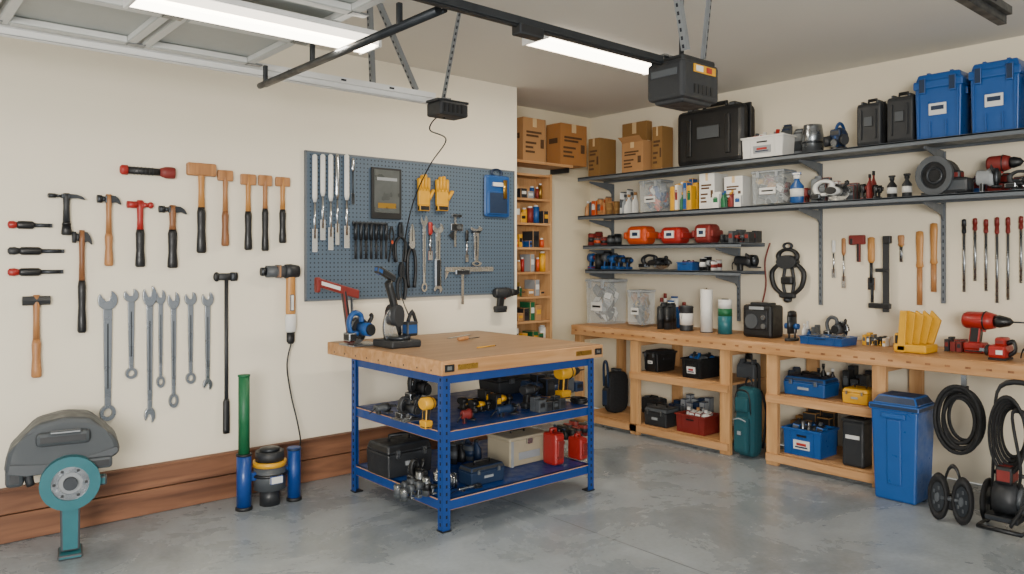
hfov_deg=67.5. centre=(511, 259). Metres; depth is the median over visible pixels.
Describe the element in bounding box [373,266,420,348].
saw
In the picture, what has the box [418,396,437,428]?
driver
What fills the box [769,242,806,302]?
reel
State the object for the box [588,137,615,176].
cardboard box
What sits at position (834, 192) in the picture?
saw
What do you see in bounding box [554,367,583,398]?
cordless drill
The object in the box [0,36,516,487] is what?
wall
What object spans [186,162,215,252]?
mallet
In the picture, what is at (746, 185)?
carton
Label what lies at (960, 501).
wheels
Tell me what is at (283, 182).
mallet
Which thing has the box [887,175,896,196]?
oil bottle
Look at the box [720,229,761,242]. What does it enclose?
tools
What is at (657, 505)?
floor
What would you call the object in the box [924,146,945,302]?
upright
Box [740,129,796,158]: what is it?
crate
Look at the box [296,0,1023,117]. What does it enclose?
ceiling
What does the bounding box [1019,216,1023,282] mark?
screwdriver
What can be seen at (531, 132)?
cardboard box
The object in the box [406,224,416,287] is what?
pliers
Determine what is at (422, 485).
socket
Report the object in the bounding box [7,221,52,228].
screwdriver
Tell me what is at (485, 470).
toolbox
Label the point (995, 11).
door track
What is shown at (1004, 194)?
steel shelf
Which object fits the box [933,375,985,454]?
coiled hose
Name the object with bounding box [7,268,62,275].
screwdriver
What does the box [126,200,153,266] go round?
hammer
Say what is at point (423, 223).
wrench
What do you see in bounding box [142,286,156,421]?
wrench
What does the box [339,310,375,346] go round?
saw
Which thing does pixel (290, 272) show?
tool
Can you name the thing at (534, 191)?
bookcase
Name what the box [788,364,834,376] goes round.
bottles
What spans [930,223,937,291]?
handle
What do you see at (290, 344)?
power cord
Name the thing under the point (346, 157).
chisel
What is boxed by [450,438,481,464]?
cans
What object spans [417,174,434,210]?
glove
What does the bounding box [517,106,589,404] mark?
wall
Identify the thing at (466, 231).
awl
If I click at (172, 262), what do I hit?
hammer
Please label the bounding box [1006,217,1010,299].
screwdriver
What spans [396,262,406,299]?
pliers
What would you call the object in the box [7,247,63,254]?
screwdriver
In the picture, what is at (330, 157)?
chisel
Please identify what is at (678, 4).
strap
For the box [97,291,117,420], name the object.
wrench
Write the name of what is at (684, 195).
bottles
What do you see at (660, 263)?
jigsaw
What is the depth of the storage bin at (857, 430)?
5.20 m
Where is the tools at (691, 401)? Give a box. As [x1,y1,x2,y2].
[668,393,713,411]
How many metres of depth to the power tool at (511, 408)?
4.63 m
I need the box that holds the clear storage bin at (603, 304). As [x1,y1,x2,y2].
[585,278,627,320]
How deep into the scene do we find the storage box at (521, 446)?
4.99 m
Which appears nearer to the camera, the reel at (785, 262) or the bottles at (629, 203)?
the reel at (785, 262)
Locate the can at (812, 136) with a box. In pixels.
[801,124,823,152]
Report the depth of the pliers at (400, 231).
5.64 m
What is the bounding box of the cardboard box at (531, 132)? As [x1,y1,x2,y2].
[517,117,545,161]
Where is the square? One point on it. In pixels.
(462, 271)
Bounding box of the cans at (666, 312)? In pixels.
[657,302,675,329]
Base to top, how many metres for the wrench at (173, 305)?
0.699 m
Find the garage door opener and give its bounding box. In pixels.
[648,53,717,111]
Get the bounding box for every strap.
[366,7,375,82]
[376,3,418,89]
[441,12,460,97]
[674,0,689,50]
[679,0,683,53]
[700,0,711,58]
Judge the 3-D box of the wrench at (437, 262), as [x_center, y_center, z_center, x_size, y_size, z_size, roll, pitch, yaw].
[-0.569,-0.015,5.873,0.103,0.536,0.020,0,0,-41]
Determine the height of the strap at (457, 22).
0.525 m
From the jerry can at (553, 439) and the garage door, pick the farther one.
the jerry can at (553, 439)
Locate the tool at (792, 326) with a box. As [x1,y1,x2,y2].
[784,310,799,340]
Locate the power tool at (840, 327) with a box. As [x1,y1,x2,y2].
[823,315,849,335]
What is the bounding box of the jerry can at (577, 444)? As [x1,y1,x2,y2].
[568,433,587,459]
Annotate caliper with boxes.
[449,214,462,246]
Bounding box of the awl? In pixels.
[465,230,468,261]
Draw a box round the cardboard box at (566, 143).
[546,122,586,168]
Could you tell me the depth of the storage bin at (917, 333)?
4.97 m
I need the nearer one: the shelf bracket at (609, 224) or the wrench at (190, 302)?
the wrench at (190, 302)
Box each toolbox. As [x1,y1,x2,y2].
[367,431,431,478]
[458,457,504,485]
[479,370,553,394]
[644,402,678,427]
[784,371,838,398]
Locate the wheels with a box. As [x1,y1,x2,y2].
[928,464,974,524]
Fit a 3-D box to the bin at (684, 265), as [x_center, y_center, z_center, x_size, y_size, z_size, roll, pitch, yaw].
[1.531,0.044,6.628,0.140,0.089,0.169,0,0,-41]
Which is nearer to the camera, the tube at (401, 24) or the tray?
the tube at (401, 24)
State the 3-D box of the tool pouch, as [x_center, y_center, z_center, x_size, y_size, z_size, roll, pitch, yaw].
[-0.117,-0.548,6.244,0.265,0.398,0.050,0,0,-41]
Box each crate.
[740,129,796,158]
[781,418,839,459]
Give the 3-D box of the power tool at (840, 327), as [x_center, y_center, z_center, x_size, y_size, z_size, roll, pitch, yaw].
[2.425,0.506,5.699,0.160,0.186,0.196,0,0,-41]
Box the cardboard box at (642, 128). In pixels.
[622,120,651,140]
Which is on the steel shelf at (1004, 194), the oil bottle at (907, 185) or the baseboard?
the oil bottle at (907, 185)
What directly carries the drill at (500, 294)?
hanging from the pegboard
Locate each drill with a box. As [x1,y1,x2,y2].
[492,287,523,312]
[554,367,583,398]
[961,311,1023,353]
[986,154,1023,190]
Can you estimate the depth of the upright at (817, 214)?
5.96 m
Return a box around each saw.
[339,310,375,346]
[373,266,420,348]
[390,396,421,422]
[402,458,427,481]
[405,377,431,405]
[810,180,852,201]
[979,337,1017,360]
[1004,170,1023,189]
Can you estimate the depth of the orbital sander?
4.45 m
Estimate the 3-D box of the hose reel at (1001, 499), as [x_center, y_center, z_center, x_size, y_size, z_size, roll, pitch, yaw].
[2.753,1.087,4.233,0.380,0.823,0.295,0,0,-41]
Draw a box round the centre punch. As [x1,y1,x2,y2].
[351,158,354,203]
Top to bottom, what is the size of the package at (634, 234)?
0.170 m
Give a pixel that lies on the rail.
(522, 27)
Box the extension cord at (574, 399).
[570,396,587,403]
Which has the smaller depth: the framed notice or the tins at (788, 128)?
the framed notice
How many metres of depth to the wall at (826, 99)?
5.78 m
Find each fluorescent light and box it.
[123,0,381,54]
[522,35,650,74]
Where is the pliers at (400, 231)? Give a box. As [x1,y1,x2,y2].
[393,222,406,261]
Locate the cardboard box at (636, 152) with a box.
[618,135,651,172]
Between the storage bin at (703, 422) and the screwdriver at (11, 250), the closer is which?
the screwdriver at (11, 250)
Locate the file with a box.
[832,240,835,277]
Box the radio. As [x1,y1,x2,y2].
[744,302,782,337]
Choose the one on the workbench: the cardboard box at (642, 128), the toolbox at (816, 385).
the toolbox at (816, 385)
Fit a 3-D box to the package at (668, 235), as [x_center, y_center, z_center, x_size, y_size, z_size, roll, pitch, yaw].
[1.439,-0.215,6.766,0.180,0.148,0.276,0,0,-41]
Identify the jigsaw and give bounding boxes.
[638,254,676,269]
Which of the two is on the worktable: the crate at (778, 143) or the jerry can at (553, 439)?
the jerry can at (553, 439)
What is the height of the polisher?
0.169 m
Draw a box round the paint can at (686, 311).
[679,305,693,330]
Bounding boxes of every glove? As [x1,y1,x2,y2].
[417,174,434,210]
[435,176,453,210]
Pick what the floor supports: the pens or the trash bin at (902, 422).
the trash bin at (902, 422)
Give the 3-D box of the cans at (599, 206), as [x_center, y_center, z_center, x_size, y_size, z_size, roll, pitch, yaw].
[0.877,-0.521,7.432,0.200,0.190,0.326,0,0,-41]
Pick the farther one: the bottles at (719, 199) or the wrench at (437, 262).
the bottles at (719, 199)
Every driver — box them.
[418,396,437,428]
[428,222,432,259]
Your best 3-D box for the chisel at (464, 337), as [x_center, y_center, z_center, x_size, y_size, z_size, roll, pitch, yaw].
[-0.299,0.535,5.261,0.028,0.028,0.230,0,0,35]
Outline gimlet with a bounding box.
[898,235,904,261]
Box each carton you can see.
[699,173,727,208]
[724,175,755,205]
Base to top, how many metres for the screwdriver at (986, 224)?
0.478 m
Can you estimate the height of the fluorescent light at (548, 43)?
0.067 m
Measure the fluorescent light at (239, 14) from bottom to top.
0.067 m
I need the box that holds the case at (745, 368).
[737,353,760,390]
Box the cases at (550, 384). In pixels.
[521,373,582,396]
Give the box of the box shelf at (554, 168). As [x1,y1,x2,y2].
[517,159,572,174]
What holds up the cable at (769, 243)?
attached to the wall at (826, 99)
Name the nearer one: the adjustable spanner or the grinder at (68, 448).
the grinder at (68, 448)
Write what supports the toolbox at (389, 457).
on the worktable
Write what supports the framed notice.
attached to the pegboard
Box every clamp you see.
[314,277,358,342]
[388,226,394,261]
[868,236,891,311]
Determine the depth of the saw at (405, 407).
4.50 m
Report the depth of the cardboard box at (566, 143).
7.30 m
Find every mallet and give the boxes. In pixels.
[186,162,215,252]
[217,170,232,245]
[240,174,255,249]
[258,175,271,250]
[275,177,289,242]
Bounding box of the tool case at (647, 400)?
[642,395,666,412]
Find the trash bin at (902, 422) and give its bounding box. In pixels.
[869,391,934,504]
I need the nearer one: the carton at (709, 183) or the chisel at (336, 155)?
the chisel at (336, 155)
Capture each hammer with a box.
[22,295,50,377]
[47,193,84,234]
[72,230,91,332]
[96,194,120,265]
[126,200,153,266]
[158,205,186,267]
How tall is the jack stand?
0.812 m
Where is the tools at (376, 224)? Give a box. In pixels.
[352,221,387,258]
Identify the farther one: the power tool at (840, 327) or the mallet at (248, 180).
the power tool at (840, 327)
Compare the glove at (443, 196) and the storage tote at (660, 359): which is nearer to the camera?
the glove at (443, 196)
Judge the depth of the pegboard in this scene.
5.72 m
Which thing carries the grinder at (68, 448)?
on the floor
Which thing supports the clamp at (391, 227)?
hanging from the pegboard
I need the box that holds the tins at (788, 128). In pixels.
[781,124,802,152]
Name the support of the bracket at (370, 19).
hanging from the ceiling
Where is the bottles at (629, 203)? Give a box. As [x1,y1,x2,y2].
[620,189,638,213]
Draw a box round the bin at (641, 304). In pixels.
[627,289,655,325]
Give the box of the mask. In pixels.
[823,122,848,148]
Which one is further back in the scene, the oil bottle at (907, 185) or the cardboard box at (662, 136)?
the cardboard box at (662, 136)
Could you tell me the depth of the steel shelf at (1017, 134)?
5.68 m
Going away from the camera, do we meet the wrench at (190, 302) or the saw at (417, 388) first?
the wrench at (190, 302)
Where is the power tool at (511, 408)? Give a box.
[490,403,519,417]
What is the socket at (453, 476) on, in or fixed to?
on the worktable
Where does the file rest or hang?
attached to the wall at (826, 99)
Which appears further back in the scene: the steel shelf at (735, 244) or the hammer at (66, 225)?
the steel shelf at (735, 244)
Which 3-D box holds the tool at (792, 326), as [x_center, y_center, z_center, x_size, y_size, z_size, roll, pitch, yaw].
[2.083,0.487,5.698,0.160,0.223,0.103,0,0,-41]
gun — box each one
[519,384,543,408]
[732,253,760,270]
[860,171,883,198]
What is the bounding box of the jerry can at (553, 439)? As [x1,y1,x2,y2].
[543,427,564,464]
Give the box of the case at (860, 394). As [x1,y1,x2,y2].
[842,384,871,405]
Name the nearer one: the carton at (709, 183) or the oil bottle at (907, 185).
the oil bottle at (907, 185)
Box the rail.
[412,0,663,64]
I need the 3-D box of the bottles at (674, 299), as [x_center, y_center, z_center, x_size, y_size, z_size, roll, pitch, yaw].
[1.442,0.451,6.869,0.120,0.296,0.284,0,0,-41]
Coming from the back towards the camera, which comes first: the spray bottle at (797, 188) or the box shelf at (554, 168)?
the box shelf at (554, 168)
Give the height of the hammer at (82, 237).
0.575 m
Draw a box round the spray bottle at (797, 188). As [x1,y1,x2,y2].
[790,172,803,202]
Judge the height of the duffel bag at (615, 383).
0.496 m
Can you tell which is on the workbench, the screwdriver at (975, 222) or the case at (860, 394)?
the case at (860, 394)
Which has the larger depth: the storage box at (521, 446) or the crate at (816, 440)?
the crate at (816, 440)
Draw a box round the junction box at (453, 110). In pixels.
[426,97,468,120]
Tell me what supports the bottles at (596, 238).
on the steel shelf at (735, 244)
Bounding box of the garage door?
[0,0,384,66]
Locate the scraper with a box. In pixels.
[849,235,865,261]
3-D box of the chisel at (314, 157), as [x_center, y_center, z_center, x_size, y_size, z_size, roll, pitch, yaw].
[-1.340,-0.387,5.208,0.037,0.665,0.020,0,0,-41]
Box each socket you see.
[394,470,437,501]
[433,469,456,489]
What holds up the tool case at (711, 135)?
on the steel shelf at (1017, 134)
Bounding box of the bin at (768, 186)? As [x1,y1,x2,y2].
[751,169,796,204]
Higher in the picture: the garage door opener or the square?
the garage door opener
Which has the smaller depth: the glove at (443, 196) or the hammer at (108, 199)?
the hammer at (108, 199)
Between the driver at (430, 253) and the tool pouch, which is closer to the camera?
the driver at (430, 253)
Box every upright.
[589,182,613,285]
[716,248,740,320]
[798,159,822,304]
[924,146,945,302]
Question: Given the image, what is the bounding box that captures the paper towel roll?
[700,288,712,332]
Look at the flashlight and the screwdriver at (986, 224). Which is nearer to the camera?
the flashlight
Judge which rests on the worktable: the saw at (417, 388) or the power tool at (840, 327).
the saw at (417, 388)
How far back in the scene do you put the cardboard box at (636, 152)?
7.00 m
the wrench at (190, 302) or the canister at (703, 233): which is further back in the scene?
the canister at (703, 233)
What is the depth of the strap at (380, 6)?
4.41 m
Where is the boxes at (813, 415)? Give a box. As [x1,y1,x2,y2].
[790,408,837,446]
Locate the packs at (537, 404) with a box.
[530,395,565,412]
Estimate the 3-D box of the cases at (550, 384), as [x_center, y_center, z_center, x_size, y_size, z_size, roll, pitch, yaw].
[0.289,0.879,5.467,0.459,0.139,0.180,0,0,-41]
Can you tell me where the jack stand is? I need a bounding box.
[235,374,301,511]
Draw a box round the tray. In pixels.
[798,332,857,346]
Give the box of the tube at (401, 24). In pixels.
[257,2,447,88]
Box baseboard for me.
[0,426,487,544]
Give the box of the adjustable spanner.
[470,226,482,265]
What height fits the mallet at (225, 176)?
0.476 m
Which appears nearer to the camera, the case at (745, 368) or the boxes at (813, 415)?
the boxes at (813, 415)
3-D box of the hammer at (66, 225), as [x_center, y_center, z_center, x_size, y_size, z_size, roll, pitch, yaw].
[-2.467,-0.254,4.246,0.180,0.232,0.045,0,0,-41]
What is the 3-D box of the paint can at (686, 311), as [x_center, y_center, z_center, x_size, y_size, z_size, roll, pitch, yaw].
[1.481,0.493,6.502,0.140,0.211,0.113,0,0,-41]
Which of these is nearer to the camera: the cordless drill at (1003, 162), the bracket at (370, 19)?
the bracket at (370, 19)
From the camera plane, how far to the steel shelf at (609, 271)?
6.57 m
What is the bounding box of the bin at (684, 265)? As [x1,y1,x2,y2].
[676,260,699,269]
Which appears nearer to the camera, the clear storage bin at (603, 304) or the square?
the square
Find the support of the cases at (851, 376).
on the workbench
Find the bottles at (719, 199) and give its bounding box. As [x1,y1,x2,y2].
[712,190,743,207]
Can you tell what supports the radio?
on the workbench
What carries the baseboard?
attached to the wall at (70, 118)
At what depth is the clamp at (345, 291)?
5.08 m
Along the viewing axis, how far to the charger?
5.01 m
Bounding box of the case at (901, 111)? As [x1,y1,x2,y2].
[887,91,916,142]
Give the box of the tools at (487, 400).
[457,388,512,412]
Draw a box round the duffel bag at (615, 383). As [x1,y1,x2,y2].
[602,360,627,412]
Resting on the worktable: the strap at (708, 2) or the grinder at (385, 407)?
the grinder at (385, 407)
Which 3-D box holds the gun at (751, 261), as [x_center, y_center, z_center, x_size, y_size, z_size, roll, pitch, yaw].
[1.922,0.016,6.272,0.170,0.146,0.267,0,0,-13]
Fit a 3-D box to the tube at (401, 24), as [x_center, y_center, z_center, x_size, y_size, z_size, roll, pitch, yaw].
[-0.741,-0.895,3.218,0.054,0.100,1.520,0,0,-41]
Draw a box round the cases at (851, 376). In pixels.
[842,365,871,391]
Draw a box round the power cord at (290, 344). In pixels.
[286,344,300,445]
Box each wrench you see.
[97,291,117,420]
[123,289,138,378]
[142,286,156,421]
[156,290,165,387]
[167,292,179,407]
[184,292,196,383]
[201,292,213,389]
[420,215,427,291]
[432,223,443,292]
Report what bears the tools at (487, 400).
on the worktable
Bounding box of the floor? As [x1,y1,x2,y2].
[0,408,1023,573]
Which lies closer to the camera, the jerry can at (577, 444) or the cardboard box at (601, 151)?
the jerry can at (577, 444)
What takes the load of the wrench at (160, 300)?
attached to the wall at (70, 118)
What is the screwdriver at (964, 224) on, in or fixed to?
attached to the wall at (826, 99)
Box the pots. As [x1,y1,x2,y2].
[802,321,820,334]
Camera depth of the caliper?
5.97 m
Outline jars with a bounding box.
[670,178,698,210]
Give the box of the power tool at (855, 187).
[804,176,859,201]
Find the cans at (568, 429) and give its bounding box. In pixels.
[553,420,587,439]
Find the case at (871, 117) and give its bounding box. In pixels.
[857,98,887,145]
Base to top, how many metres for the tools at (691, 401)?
0.225 m
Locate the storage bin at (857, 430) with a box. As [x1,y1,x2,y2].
[841,415,871,468]
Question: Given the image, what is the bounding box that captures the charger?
[944,336,967,351]
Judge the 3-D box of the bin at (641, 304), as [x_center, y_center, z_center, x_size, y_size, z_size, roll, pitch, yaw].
[1.154,0.432,6.851,0.200,0.333,0.178,0,0,-41]
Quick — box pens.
[862,332,892,346]
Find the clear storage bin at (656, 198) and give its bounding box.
[639,179,673,210]
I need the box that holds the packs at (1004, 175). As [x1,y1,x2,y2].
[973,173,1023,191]
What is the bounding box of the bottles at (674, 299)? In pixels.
[660,293,685,327]
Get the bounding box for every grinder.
[4,409,119,560]
[369,403,396,414]
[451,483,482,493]
[915,156,973,194]
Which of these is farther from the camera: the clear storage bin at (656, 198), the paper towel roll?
the clear storage bin at (656, 198)
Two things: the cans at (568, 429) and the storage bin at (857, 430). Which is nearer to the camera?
the storage bin at (857, 430)
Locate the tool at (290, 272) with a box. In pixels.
[260,264,299,343]
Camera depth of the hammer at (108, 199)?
4.37 m
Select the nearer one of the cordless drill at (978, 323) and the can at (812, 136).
the cordless drill at (978, 323)
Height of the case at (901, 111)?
0.366 m
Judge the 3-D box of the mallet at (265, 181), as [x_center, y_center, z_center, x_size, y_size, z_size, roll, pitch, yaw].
[-1.608,-0.305,4.988,0.087,0.493,0.045,0,0,-41]
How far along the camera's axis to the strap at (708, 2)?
3.47 m
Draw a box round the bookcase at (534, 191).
[517,172,551,397]
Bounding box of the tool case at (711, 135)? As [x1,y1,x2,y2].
[678,100,754,165]
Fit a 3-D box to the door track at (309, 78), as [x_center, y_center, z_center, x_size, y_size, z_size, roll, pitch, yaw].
[-2.208,-0.950,3.017,4.600,0.066,0.064,0,0,-41]
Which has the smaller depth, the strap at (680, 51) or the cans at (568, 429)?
the strap at (680, 51)
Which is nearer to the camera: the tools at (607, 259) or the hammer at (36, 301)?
the hammer at (36, 301)
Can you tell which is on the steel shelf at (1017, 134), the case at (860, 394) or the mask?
the mask
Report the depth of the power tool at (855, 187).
5.81 m
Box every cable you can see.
[400,117,446,313]
[762,243,770,301]
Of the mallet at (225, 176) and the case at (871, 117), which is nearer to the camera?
the mallet at (225, 176)
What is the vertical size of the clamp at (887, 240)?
0.553 m
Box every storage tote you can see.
[642,348,677,371]
[913,69,970,139]
[968,57,1023,132]
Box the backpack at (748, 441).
[732,376,765,456]
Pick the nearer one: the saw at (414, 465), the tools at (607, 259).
the saw at (414, 465)
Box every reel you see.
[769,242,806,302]
[976,379,1023,537]
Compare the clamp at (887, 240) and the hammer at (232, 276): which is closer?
the hammer at (232, 276)
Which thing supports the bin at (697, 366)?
on the workbench
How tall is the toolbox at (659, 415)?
0.191 m
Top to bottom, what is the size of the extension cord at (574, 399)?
0.036 m
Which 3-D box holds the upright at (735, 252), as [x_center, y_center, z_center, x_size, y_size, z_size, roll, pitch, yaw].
[1.807,0.209,6.414,0.340,0.621,0.028,0,0,-41]
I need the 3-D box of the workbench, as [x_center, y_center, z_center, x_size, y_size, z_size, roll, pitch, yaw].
[2.278,1.050,5.619,0.661,0.900,4.530,0,0,-41]
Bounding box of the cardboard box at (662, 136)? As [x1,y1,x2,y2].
[652,126,672,168]
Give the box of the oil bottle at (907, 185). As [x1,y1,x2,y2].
[902,173,911,195]
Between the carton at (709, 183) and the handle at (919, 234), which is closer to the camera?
the handle at (919, 234)
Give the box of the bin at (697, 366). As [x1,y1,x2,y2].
[680,351,719,378]
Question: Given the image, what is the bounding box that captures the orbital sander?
[457,408,476,423]
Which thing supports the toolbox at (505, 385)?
on the worktable
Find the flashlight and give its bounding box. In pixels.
[119,165,175,178]
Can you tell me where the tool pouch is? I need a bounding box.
[484,168,508,217]
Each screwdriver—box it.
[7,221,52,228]
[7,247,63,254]
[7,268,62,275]
[962,219,966,291]
[973,218,977,280]
[984,219,988,290]
[995,217,999,302]
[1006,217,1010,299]
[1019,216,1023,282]
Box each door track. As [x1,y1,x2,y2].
[0,24,435,103]
[955,0,1011,25]
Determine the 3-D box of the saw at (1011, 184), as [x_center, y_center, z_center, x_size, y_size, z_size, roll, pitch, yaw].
[3.150,-0.490,4.653,0.130,0.128,0.267,0,0,-41]
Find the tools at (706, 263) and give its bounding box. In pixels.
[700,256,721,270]
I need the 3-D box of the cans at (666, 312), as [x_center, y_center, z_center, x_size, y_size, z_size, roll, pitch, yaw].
[1.344,0.485,6.662,0.140,0.228,0.140,0,0,-41]
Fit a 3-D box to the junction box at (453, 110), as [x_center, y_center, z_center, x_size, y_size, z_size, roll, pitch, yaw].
[-0.370,-0.875,4.407,0.220,0.110,0.144,0,0,-41]
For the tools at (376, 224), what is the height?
0.264 m
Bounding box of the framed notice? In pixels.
[371,167,400,219]
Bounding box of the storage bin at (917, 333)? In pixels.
[894,310,941,353]
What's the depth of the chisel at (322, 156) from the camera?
5.24 m
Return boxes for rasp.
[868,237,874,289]
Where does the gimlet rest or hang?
attached to the wall at (826, 99)
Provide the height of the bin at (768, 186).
0.278 m
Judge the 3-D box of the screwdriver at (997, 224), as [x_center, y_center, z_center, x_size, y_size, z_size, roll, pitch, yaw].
[3.196,0.000,5.047,0.022,0.566,0.029,0,0,-41]
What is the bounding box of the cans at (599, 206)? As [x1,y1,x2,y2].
[585,196,619,215]
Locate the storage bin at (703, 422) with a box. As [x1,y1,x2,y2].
[674,407,719,435]
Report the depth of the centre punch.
5.40 m
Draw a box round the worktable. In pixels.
[328,330,602,533]
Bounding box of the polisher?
[972,164,1001,191]
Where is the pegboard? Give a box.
[304,150,514,301]
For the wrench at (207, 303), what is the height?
0.608 m
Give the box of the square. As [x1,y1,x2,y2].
[445,267,492,303]
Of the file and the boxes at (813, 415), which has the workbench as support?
the boxes at (813, 415)
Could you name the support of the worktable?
on the floor
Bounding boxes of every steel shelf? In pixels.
[578,128,1023,182]
[578,189,1023,220]
[583,242,764,248]
[585,269,764,275]
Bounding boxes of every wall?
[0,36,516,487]
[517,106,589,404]
[590,35,1023,485]
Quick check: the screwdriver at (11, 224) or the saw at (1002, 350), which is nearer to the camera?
the screwdriver at (11, 224)
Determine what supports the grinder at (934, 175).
on the steel shelf at (1004, 194)
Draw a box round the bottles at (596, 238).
[588,232,621,244]
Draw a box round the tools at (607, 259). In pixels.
[587,251,633,268]
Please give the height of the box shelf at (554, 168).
0.072 m
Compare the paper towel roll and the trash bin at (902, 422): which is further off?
the paper towel roll
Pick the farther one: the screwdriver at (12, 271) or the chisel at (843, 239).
the chisel at (843, 239)
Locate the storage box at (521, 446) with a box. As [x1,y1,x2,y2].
[487,427,545,467]
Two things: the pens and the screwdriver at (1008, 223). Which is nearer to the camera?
the screwdriver at (1008, 223)
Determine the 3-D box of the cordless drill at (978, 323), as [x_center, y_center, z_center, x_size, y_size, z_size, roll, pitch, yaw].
[3.065,0.463,4.867,0.160,0.272,0.344,0,0,-41]
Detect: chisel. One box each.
[312,154,316,251]
[320,154,324,239]
[328,154,332,249]
[335,154,338,244]
[344,154,348,247]
[457,336,478,340]
[842,238,845,287]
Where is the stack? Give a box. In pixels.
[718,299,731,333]
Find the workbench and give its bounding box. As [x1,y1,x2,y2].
[571,321,1023,487]
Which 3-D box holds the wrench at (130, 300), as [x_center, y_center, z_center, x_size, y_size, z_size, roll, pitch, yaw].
[-2.224,0.431,4.472,0.081,0.524,0.020,0,0,-41]

